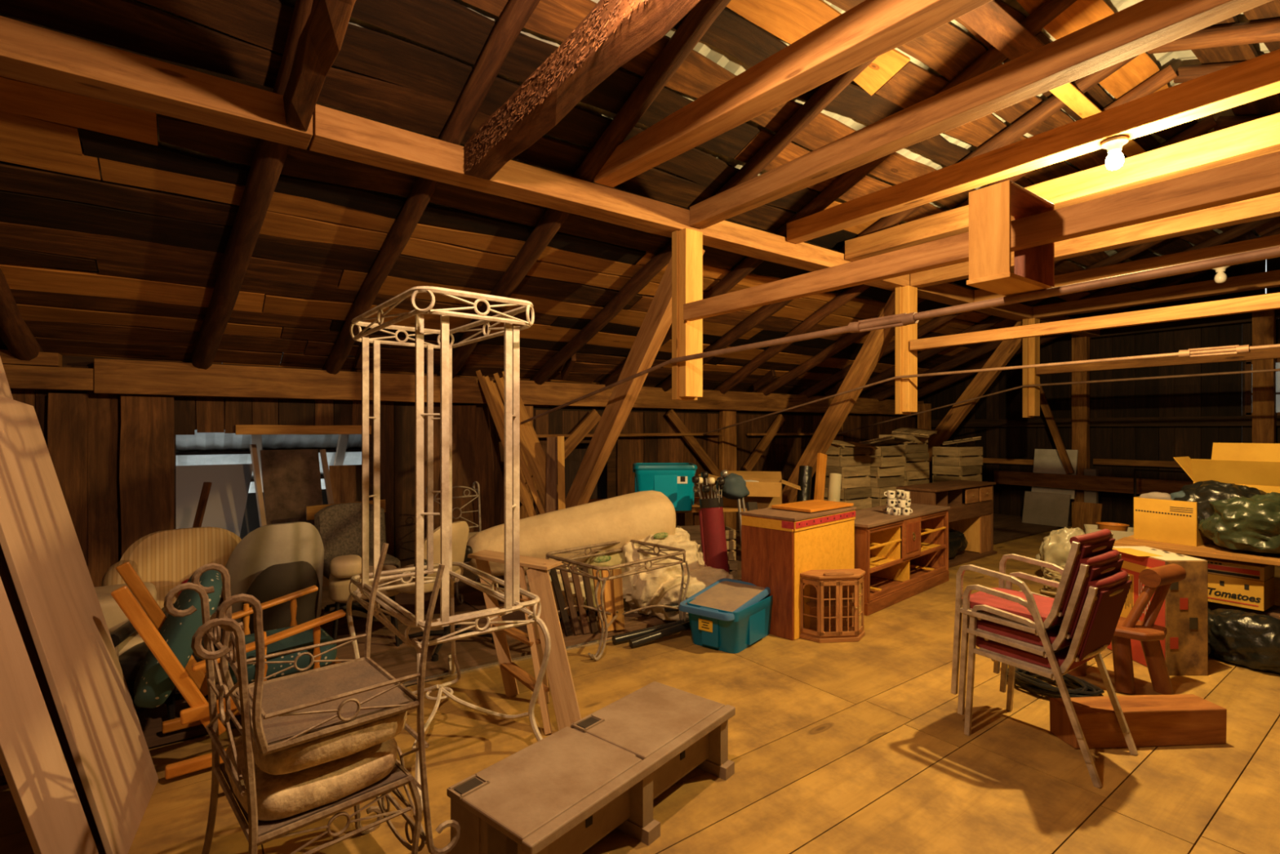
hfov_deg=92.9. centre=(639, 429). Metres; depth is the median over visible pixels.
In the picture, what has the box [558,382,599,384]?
wall
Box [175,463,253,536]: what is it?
panel
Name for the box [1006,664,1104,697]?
hose
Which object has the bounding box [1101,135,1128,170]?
light bulb
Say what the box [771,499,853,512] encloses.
board
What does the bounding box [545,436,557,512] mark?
board
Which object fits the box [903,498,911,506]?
mug
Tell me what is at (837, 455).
wooden crate
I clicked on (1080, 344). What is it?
wall post
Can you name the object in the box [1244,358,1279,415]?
window
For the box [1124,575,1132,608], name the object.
print
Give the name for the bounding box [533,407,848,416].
boards
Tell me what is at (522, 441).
trim board
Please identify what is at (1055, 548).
plastic bag
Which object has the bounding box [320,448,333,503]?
board
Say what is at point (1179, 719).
block
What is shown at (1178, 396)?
wall
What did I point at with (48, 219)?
boards
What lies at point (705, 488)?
club
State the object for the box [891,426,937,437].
lid
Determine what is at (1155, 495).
cloth
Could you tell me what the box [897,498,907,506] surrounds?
mug
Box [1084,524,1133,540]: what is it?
bucket
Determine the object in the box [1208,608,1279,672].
trash bag
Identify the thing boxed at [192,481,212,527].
board
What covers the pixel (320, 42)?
tie beam
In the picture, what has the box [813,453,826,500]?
board
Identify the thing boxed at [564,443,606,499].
wall
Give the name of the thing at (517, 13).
rafter
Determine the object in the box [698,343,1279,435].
rod
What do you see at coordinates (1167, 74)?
rafter
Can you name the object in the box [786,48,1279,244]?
tie beam
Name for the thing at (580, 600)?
board
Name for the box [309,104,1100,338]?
purlin
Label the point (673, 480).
storage bin
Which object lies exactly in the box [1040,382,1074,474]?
brace
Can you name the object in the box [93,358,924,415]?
wall plate
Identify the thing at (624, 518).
carpet
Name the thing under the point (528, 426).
trim board
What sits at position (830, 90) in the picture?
rafter
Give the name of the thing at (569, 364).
cleat
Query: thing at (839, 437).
wall post
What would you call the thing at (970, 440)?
lid
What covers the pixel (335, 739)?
cushion
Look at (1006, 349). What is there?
brace
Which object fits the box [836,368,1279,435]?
rod
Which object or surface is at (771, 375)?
cleat
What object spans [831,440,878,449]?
lid
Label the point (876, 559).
shelf
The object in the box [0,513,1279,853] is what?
floor
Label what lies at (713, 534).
golf bag
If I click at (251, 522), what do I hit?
sheet
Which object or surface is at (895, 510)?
mug
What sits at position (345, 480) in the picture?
panel
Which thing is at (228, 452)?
batten
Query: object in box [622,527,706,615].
sheet
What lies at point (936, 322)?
rafter
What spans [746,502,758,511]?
board
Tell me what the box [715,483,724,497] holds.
club
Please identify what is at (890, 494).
mug
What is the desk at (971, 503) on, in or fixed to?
on the floor
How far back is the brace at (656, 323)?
5.29 m
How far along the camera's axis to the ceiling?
3.79 m
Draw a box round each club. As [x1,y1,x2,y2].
[691,475,702,498]
[693,485,701,498]
[696,476,705,498]
[701,471,708,484]
[702,484,710,498]
[706,477,715,497]
[712,484,718,497]
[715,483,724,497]
[716,477,724,501]
[720,470,728,497]
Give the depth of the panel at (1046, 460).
9.77 m
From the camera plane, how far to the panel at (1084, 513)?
9.11 m
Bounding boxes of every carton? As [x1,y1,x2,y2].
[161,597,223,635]
[698,471,800,508]
[1106,546,1208,675]
[1133,496,1213,546]
[1173,442,1279,493]
[1182,554,1275,581]
[1208,573,1274,611]
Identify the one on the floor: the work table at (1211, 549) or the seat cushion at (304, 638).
the work table at (1211, 549)
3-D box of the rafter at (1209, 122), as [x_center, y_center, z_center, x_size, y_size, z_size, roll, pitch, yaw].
[3.226,-1.519,7.130,0.178,2.101,5.273,0,0,-33]
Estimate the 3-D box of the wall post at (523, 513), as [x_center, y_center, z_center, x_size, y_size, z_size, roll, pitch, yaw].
[-1.335,0.610,6.973,0.211,1.780,0.085,0,0,-36]
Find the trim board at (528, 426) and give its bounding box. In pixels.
[502,375,558,506]
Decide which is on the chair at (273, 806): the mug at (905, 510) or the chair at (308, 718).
the chair at (308, 718)
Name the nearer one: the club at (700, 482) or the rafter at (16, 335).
the rafter at (16, 335)
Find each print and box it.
[680,475,684,481]
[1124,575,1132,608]
[1138,578,1150,613]
[1169,581,1177,589]
[1169,637,1177,648]
[1179,597,1187,608]
[1189,617,1197,629]
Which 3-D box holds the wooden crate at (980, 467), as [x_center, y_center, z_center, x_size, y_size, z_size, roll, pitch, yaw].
[4.669,0.646,8.897,0.540,0.243,0.394,0,0,-36]
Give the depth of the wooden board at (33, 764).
1.82 m
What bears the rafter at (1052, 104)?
on the wall plate at (111, 376)
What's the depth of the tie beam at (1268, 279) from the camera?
6.88 m
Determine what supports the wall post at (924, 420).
on the floor
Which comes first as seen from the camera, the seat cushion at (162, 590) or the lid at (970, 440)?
the seat cushion at (162, 590)
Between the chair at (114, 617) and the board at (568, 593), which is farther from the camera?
the board at (568, 593)
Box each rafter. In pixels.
[0,268,43,365]
[190,0,313,369]
[251,434,263,492]
[322,0,540,374]
[333,434,349,465]
[437,0,731,378]
[528,57,876,384]
[599,0,1077,388]
[655,54,1139,391]
[713,64,1177,394]
[755,115,1217,395]
[797,160,1244,397]
[861,238,1168,392]
[869,216,1279,401]
[917,227,1279,398]
[1146,17,1279,53]
[1173,61,1244,83]
[1213,115,1269,130]
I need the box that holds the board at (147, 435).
[119,395,174,556]
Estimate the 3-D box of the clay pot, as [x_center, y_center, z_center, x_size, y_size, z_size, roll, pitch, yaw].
[4.561,0.995,5.869,0.260,0.170,0.260,0,0,-36]
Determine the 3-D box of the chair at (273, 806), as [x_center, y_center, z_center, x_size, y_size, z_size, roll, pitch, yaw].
[-1.040,0.990,1.902,0.659,1.032,0.532,0,0,-44]
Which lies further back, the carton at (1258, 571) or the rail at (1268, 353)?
the rail at (1268, 353)
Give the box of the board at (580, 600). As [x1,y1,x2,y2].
[569,564,590,634]
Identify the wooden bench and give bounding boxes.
[446,680,735,853]
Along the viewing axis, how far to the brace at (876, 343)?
6.89 m
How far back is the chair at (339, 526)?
4.85 m
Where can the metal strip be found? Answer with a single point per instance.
(592, 642)
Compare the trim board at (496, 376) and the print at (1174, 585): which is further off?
the trim board at (496, 376)
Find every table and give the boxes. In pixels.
[346,561,551,813]
[545,539,689,660]
[1113,534,1279,565]
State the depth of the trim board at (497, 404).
6.22 m
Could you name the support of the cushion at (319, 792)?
on the chair at (273, 806)
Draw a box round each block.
[0,349,62,367]
[1049,693,1226,748]
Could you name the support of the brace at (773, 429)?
attached to the wall plate at (111, 376)
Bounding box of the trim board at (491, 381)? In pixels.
[490,380,540,514]
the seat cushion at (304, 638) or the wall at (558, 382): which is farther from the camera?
the wall at (558, 382)
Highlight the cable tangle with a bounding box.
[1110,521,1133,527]
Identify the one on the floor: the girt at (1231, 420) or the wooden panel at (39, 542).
the wooden panel at (39, 542)
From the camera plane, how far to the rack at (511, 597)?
2.62 m
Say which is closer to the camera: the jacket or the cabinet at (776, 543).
the cabinet at (776, 543)
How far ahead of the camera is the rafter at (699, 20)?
3.68 m
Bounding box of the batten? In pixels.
[175,448,361,455]
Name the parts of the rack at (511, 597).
leg, leg, leg, frame, foot frame, leg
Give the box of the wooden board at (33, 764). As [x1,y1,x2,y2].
[0,577,98,853]
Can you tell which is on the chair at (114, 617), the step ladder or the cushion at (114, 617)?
the cushion at (114, 617)
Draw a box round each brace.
[520,408,600,505]
[564,248,704,508]
[665,408,720,476]
[742,413,785,471]
[782,291,895,503]
[919,321,1022,462]
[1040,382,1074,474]
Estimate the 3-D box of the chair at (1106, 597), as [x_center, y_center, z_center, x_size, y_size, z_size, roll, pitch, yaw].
[1.950,1.074,2.903,0.474,0.859,0.563,0,0,-35]
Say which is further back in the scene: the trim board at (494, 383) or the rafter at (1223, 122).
the trim board at (494, 383)
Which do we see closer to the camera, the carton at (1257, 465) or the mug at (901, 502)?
the carton at (1257, 465)
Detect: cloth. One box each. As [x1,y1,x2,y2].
[593,532,668,562]
[1139,491,1172,500]
[1169,490,1185,500]
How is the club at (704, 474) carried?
in the golf bag at (713, 534)
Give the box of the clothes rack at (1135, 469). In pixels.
[1133,468,1186,526]
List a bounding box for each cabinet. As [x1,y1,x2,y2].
[740,506,856,640]
[793,568,865,643]
[854,502,950,615]
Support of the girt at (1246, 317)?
attached to the wall post at (1264, 322)
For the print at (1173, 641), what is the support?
attached to the carton at (1184, 611)
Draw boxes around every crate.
[675,524,735,559]
[728,560,737,579]
[823,486,871,509]
[824,465,870,488]
[826,444,871,466]
[858,444,906,466]
[863,465,904,487]
[870,485,901,506]
[879,434,928,453]
[892,452,928,471]
[895,470,928,485]
[932,445,982,466]
[932,465,980,482]
[974,465,982,481]
[1208,601,1279,619]
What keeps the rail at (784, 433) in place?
attached to the wall post at (839, 437)
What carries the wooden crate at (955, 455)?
on the wooden crate at (941, 473)
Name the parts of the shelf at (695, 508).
leg, leg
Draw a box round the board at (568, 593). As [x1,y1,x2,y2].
[560,564,581,635]
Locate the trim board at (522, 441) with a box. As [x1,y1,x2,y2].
[495,382,546,500]
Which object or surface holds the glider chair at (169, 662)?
on the floor
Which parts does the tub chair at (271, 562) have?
panel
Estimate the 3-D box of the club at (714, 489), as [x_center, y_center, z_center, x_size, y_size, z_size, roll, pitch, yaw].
[0.692,0.703,5.472,0.064,0.410,0.153,0,0,-1]
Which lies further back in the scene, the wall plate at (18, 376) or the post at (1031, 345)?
the post at (1031, 345)
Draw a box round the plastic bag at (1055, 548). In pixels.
[1039,526,1084,579]
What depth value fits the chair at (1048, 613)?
2.81 m
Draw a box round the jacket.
[715,472,749,499]
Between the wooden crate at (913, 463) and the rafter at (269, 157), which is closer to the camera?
the rafter at (269, 157)
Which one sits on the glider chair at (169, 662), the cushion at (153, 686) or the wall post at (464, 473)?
the cushion at (153, 686)
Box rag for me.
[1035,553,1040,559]
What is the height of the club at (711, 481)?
0.488 m
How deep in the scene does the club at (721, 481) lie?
5.24 m
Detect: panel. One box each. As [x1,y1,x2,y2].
[0,395,158,853]
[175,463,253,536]
[259,448,323,526]
[328,464,361,503]
[1022,491,1071,527]
[1031,448,1078,498]
[1071,501,1102,529]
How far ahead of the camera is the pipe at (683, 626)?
4.26 m
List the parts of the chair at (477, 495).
backrest, leg, leg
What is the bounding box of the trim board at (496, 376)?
[493,372,546,507]
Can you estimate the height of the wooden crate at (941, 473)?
0.252 m
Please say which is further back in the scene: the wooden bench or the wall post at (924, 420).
the wall post at (924, 420)
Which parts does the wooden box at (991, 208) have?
panel, panel, panel, panel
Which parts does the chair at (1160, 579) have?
leg, leg, arm post, seat, arm post, leg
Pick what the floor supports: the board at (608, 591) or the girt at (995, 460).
the board at (608, 591)
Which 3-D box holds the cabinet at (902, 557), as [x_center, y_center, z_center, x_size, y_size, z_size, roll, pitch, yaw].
[2.291,1.132,5.649,1.710,0.736,0.518,0,0,-43]
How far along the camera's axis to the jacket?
5.48 m
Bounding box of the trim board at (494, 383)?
[493,382,545,512]
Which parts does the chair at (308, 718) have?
leg, leg, seat frame, leg, backrest, leg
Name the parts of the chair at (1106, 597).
rail, leg, seat, frame, leg, backrest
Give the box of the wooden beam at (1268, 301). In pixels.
[909,292,1279,350]
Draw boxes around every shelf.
[587,497,783,525]
[870,542,941,568]
[947,499,992,509]
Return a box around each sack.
[524,564,586,617]
[576,551,628,611]
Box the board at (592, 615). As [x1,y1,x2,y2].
[581,568,598,632]
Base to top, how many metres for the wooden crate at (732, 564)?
0.283 m
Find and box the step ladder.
[467,549,581,734]
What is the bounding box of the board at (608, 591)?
[600,569,614,631]
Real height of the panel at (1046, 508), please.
0.506 m
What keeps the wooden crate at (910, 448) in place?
on the wooden crate at (913, 463)
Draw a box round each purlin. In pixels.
[0,15,312,149]
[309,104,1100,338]
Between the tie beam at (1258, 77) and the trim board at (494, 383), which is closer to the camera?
the tie beam at (1258, 77)
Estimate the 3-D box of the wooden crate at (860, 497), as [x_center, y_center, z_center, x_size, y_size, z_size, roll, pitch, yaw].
[2.548,0.840,7.566,0.540,0.262,0.394,0,0,-36]
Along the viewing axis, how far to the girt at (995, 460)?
10.58 m
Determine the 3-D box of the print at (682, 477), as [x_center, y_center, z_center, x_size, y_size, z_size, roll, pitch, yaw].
[0.413,0.474,5.861,0.045,0.050,0.003,0,0,-2]
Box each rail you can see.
[235,424,371,434]
[498,432,722,438]
[746,432,844,435]
[1035,347,1279,374]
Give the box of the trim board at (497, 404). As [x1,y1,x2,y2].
[484,375,545,514]
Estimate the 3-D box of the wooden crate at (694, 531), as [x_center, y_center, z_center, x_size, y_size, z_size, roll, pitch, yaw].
[0.622,1.075,5.792,0.480,0.282,0.355,0,0,-12]
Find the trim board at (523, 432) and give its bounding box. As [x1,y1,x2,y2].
[499,377,558,510]
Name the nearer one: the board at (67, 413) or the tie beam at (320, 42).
the tie beam at (320, 42)
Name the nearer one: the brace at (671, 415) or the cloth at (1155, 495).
the cloth at (1155, 495)
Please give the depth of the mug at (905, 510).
5.42 m
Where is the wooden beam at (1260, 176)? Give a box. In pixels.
[683,151,1279,320]
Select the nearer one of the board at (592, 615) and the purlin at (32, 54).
the purlin at (32, 54)
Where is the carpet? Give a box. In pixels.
[466,490,675,575]
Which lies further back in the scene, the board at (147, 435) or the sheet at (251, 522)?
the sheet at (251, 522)
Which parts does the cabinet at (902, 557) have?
panel, corner post, rail, moulding, rail, rail, rail, door, raised panel, panel, rail, corner post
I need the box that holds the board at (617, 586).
[611,568,624,630]
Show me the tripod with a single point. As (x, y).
(739, 500)
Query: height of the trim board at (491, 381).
2.013 m
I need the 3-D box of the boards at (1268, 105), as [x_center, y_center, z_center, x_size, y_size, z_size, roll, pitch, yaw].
[4.188,-1.540,1.140,15.306,2.057,5.374,0,0,-36]
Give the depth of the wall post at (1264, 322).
7.91 m
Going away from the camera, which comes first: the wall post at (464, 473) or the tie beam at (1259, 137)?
the tie beam at (1259, 137)
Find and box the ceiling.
[0,0,1270,386]
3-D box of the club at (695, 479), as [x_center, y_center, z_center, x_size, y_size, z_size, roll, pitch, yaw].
[0.518,0.655,5.365,0.144,0.503,0.116,0,0,-22]
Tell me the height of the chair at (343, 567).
0.637 m
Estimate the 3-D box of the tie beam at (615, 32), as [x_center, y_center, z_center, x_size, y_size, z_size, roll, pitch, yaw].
[0.329,-1.528,1.755,0.191,0.224,4.282,0,0,-36]
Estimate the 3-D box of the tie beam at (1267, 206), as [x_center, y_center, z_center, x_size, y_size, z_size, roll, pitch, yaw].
[4.073,-1.540,4.506,0.143,0.170,4.281,0,0,-36]
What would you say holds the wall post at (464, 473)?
on the floor
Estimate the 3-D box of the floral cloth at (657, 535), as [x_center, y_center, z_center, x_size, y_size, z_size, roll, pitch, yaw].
[-0.059,0.935,4.852,0.711,0.180,0.032,0,0,-33]
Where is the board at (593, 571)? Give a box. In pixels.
[591,568,604,631]
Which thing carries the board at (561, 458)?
on the floor
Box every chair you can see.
[94,582,156,706]
[101,526,241,608]
[110,614,224,719]
[111,561,346,778]
[163,582,422,853]
[191,542,460,853]
[222,521,324,639]
[314,502,400,620]
[328,554,399,646]
[383,520,493,661]
[425,480,481,604]
[951,528,1121,738]
[957,549,1129,763]
[964,569,1137,787]
[1066,563,1186,694]
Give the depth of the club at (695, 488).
5.48 m
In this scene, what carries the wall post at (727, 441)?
on the floor
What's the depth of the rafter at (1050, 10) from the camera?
4.61 m
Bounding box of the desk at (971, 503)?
[896,480,997,568]
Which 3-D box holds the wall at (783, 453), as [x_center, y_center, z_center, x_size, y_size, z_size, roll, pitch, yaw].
[-0.573,0.470,7.621,15.301,2.100,0.057,0,0,-36]
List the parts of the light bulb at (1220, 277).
bulb glass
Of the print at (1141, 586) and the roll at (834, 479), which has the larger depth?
the roll at (834, 479)
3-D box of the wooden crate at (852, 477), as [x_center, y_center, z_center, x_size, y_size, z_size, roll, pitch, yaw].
[2.540,0.576,7.601,0.540,0.261,0.394,0,0,-34]
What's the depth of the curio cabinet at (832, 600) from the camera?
4.30 m
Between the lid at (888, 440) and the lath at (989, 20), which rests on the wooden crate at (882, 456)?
the lid at (888, 440)
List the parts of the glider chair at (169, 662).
rail, rail, rail, rail, rail, rail, armrest, armrest, cross rail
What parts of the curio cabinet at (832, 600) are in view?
glass pane, door, glass pane, glass pane, door, glass pane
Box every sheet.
[239,488,328,538]
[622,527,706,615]
[649,566,733,620]
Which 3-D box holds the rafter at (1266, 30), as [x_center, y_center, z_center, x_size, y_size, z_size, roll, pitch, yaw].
[4.909,-1.510,1.878,0.169,2.105,5.264,0,0,-38]
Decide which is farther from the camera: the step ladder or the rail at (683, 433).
the rail at (683, 433)
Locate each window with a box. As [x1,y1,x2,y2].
[175,429,361,493]
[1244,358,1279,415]
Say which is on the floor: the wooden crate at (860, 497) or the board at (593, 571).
the board at (593, 571)
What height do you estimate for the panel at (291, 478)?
1.624 m
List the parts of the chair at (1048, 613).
rail, seat, leg, frame, leg, backrest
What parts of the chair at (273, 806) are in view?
leg, leg, backrest, seat frame, leg, leg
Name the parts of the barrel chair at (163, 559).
arm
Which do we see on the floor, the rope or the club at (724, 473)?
the rope
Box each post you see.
[452,405,478,568]
[520,404,533,519]
[671,227,702,400]
[718,410,736,531]
[833,423,843,440]
[895,285,917,414]
[917,403,931,483]
[1022,318,1039,417]
[1071,333,1089,523]
[1252,309,1275,443]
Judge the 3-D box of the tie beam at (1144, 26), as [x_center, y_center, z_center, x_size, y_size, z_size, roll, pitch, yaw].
[1.680,-1.566,2.748,0.133,0.161,4.281,0,0,-36]
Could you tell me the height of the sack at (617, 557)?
0.499 m
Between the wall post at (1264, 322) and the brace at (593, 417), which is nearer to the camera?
the brace at (593, 417)
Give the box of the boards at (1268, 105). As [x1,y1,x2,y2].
[1191,0,1279,154]
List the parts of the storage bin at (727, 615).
handle, lid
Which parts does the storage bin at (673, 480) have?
lid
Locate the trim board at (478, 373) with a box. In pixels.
[475,369,533,516]
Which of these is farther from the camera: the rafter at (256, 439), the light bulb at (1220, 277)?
the rafter at (256, 439)
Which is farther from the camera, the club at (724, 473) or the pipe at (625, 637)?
the club at (724, 473)
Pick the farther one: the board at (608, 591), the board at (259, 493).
the board at (259, 493)
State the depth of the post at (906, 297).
6.16 m
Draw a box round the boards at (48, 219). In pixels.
[0,0,1259,399]
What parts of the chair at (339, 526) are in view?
arm, arm, arm, arm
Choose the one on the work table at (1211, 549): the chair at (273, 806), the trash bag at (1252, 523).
the trash bag at (1252, 523)
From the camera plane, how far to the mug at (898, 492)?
5.55 m
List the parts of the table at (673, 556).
leg, frame, leg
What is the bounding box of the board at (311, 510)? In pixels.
[306,498,386,519]
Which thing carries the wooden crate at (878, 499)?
on the wooden crate
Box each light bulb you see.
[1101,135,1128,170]
[1211,265,1230,283]
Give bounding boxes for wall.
[9,355,916,586]
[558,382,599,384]
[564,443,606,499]
[916,257,1279,526]
[918,270,1244,458]
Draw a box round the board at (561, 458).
[557,435,565,510]
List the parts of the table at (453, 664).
leg, leg, frame, leg, leg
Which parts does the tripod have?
leg, leg, leg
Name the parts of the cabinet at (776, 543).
rail, panel, panel, rail, panel, panel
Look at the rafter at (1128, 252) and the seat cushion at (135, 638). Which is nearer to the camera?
the seat cushion at (135, 638)
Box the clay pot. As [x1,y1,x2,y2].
[1095,521,1129,531]
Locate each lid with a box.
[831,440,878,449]
[857,435,915,445]
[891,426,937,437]
[938,435,981,446]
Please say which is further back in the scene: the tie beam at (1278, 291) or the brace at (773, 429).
the brace at (773, 429)
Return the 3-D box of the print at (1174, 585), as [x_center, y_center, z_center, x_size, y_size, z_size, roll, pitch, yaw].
[3.257,0.940,3.707,0.050,0.070,0.001,0,0,0]
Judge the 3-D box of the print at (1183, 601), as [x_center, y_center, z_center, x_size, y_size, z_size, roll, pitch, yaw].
[3.317,1.060,3.707,0.050,0.070,0.001,0,0,0]
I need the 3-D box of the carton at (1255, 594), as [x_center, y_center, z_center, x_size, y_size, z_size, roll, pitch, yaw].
[4.006,1.075,4.171,0.263,0.190,0.440,0,0,-33]
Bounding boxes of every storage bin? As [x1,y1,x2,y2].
[632,462,697,511]
[678,577,773,653]
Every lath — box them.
[957,0,1044,60]
[1049,82,1146,157]
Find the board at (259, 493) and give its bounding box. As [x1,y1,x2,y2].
[249,444,266,526]
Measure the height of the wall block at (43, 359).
0.105 m
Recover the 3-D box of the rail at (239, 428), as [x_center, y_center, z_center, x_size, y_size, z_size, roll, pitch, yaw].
[-3.120,0.000,5.701,1.120,0.091,0.036,0,0,-36]
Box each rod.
[520,245,1279,424]
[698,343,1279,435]
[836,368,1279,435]
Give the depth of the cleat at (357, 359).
5.60 m
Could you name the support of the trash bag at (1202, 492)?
on the work table at (1211, 549)
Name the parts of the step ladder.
rail, rail, rail, rail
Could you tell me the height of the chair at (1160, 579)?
0.722 m
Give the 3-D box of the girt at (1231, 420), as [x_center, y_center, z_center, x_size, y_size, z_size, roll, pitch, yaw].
[8.289,-0.120,8.074,0.076,0.145,9.200,0,0,-36]
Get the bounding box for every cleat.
[354,335,369,368]
[560,353,576,380]
[752,369,776,390]
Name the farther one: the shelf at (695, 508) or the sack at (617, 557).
the shelf at (695, 508)
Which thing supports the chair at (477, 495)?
on the floor
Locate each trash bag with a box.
[948,527,968,559]
[1173,480,1266,529]
[1198,492,1279,554]
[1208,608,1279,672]
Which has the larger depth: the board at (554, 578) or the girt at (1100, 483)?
the girt at (1100, 483)
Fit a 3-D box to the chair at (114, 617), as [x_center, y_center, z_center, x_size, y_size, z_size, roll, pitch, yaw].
[-2.982,1.195,3.347,0.512,0.590,0.534,0,0,-38]
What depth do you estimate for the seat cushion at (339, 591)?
4.07 m
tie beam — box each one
[283,0,355,131]
[464,0,701,180]
[594,0,992,187]
[689,0,1273,229]
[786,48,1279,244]
[844,112,1279,261]
[910,192,1279,288]
[973,234,1279,302]
[1032,269,1279,319]
[1074,291,1279,319]
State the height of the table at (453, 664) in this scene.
0.710 m
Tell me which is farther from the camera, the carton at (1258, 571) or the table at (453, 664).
the carton at (1258, 571)
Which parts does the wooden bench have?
lid, lid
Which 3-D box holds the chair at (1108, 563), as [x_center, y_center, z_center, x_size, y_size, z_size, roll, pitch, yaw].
[1.928,0.982,2.924,0.474,0.859,0.563,0,0,-35]
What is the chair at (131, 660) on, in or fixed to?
on the floor
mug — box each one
[884,490,895,498]
[885,506,894,514]
[886,497,897,506]
[892,506,901,515]
[895,489,904,497]
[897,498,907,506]
[901,490,910,498]
[901,506,912,515]
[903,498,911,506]
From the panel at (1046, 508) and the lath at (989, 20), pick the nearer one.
the lath at (989, 20)
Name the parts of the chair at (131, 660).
armrest, arm, arm, arm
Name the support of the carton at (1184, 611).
on the floor
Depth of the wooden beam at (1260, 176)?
2.46 m
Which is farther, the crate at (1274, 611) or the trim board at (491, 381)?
the trim board at (491, 381)
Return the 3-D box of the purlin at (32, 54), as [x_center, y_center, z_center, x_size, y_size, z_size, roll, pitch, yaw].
[-3.273,-1.530,1.900,3.975,0.160,0.205,0,0,-36]
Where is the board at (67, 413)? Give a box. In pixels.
[47,392,88,568]
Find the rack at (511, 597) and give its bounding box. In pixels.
[350,286,534,627]
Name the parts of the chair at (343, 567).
leg, leg, leg, leg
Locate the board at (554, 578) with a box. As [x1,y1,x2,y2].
[549,568,573,635]
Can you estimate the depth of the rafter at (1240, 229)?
8.32 m
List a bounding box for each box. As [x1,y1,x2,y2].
[966,180,1054,296]
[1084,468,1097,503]
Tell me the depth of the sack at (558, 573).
4.76 m
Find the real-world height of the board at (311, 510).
0.150 m
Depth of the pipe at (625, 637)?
4.33 m
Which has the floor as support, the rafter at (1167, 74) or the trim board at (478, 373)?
the trim board at (478, 373)
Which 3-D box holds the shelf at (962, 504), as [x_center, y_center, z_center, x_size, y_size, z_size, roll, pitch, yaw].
[3.607,0.870,7.117,1.450,0.020,0.400,0,0,-38]
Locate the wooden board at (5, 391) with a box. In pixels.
[0,356,101,847]
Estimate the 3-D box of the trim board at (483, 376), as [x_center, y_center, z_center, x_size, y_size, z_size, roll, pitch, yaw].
[-1.237,0.459,6.206,1.017,2.061,0.042,0,0,27]
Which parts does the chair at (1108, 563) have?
rail, seat, leg, frame, leg, backrest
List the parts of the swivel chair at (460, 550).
armrest, arm, seat, arm, backrest, armrest, arm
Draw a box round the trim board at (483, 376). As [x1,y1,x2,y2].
[482,375,536,515]
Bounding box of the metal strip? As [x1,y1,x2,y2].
[402,636,612,685]
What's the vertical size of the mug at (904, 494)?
0.066 m
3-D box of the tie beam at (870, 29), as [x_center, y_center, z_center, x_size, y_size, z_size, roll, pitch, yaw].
[1.027,-1.581,2.268,0.155,0.352,4.286,0,0,-36]
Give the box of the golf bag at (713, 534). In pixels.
[698,497,728,572]
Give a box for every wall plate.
[2,364,93,391]
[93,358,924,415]
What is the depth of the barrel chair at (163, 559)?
4.20 m
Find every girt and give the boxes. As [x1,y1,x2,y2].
[931,415,1279,426]
[931,457,1034,465]
[994,470,1193,493]
[1090,309,1279,338]
[1093,458,1181,467]
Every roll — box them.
[796,465,813,502]
[826,473,841,502]
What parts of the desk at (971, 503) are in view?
panel, rail, drawer, panel, panel, drawer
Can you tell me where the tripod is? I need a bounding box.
[737,497,746,546]
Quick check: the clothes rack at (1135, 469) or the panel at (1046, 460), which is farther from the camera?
the panel at (1046, 460)
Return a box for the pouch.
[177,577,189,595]
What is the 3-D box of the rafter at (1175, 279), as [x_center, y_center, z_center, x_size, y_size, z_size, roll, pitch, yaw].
[6.534,-1.525,9.554,0.194,2.098,5.267,0,0,-36]
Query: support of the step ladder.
on the floor
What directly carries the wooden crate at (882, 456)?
on the wooden crate at (880, 477)
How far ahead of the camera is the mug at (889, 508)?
5.50 m
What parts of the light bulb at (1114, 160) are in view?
bulb glass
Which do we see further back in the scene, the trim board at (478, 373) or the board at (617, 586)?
the trim board at (478, 373)
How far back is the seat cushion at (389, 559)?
4.68 m
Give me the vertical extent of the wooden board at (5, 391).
1.983 m
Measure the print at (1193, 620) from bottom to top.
0.070 m
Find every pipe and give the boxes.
[612,617,688,644]
[628,621,690,648]
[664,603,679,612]
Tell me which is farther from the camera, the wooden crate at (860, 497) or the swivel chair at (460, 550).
the wooden crate at (860, 497)
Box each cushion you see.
[94,582,156,633]
[110,622,153,655]
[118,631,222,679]
[133,569,222,707]
[155,584,223,608]
[218,625,337,684]
[224,735,397,820]
[252,711,407,774]
[323,551,400,578]
[328,564,399,601]
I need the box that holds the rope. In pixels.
[1040,564,1064,594]

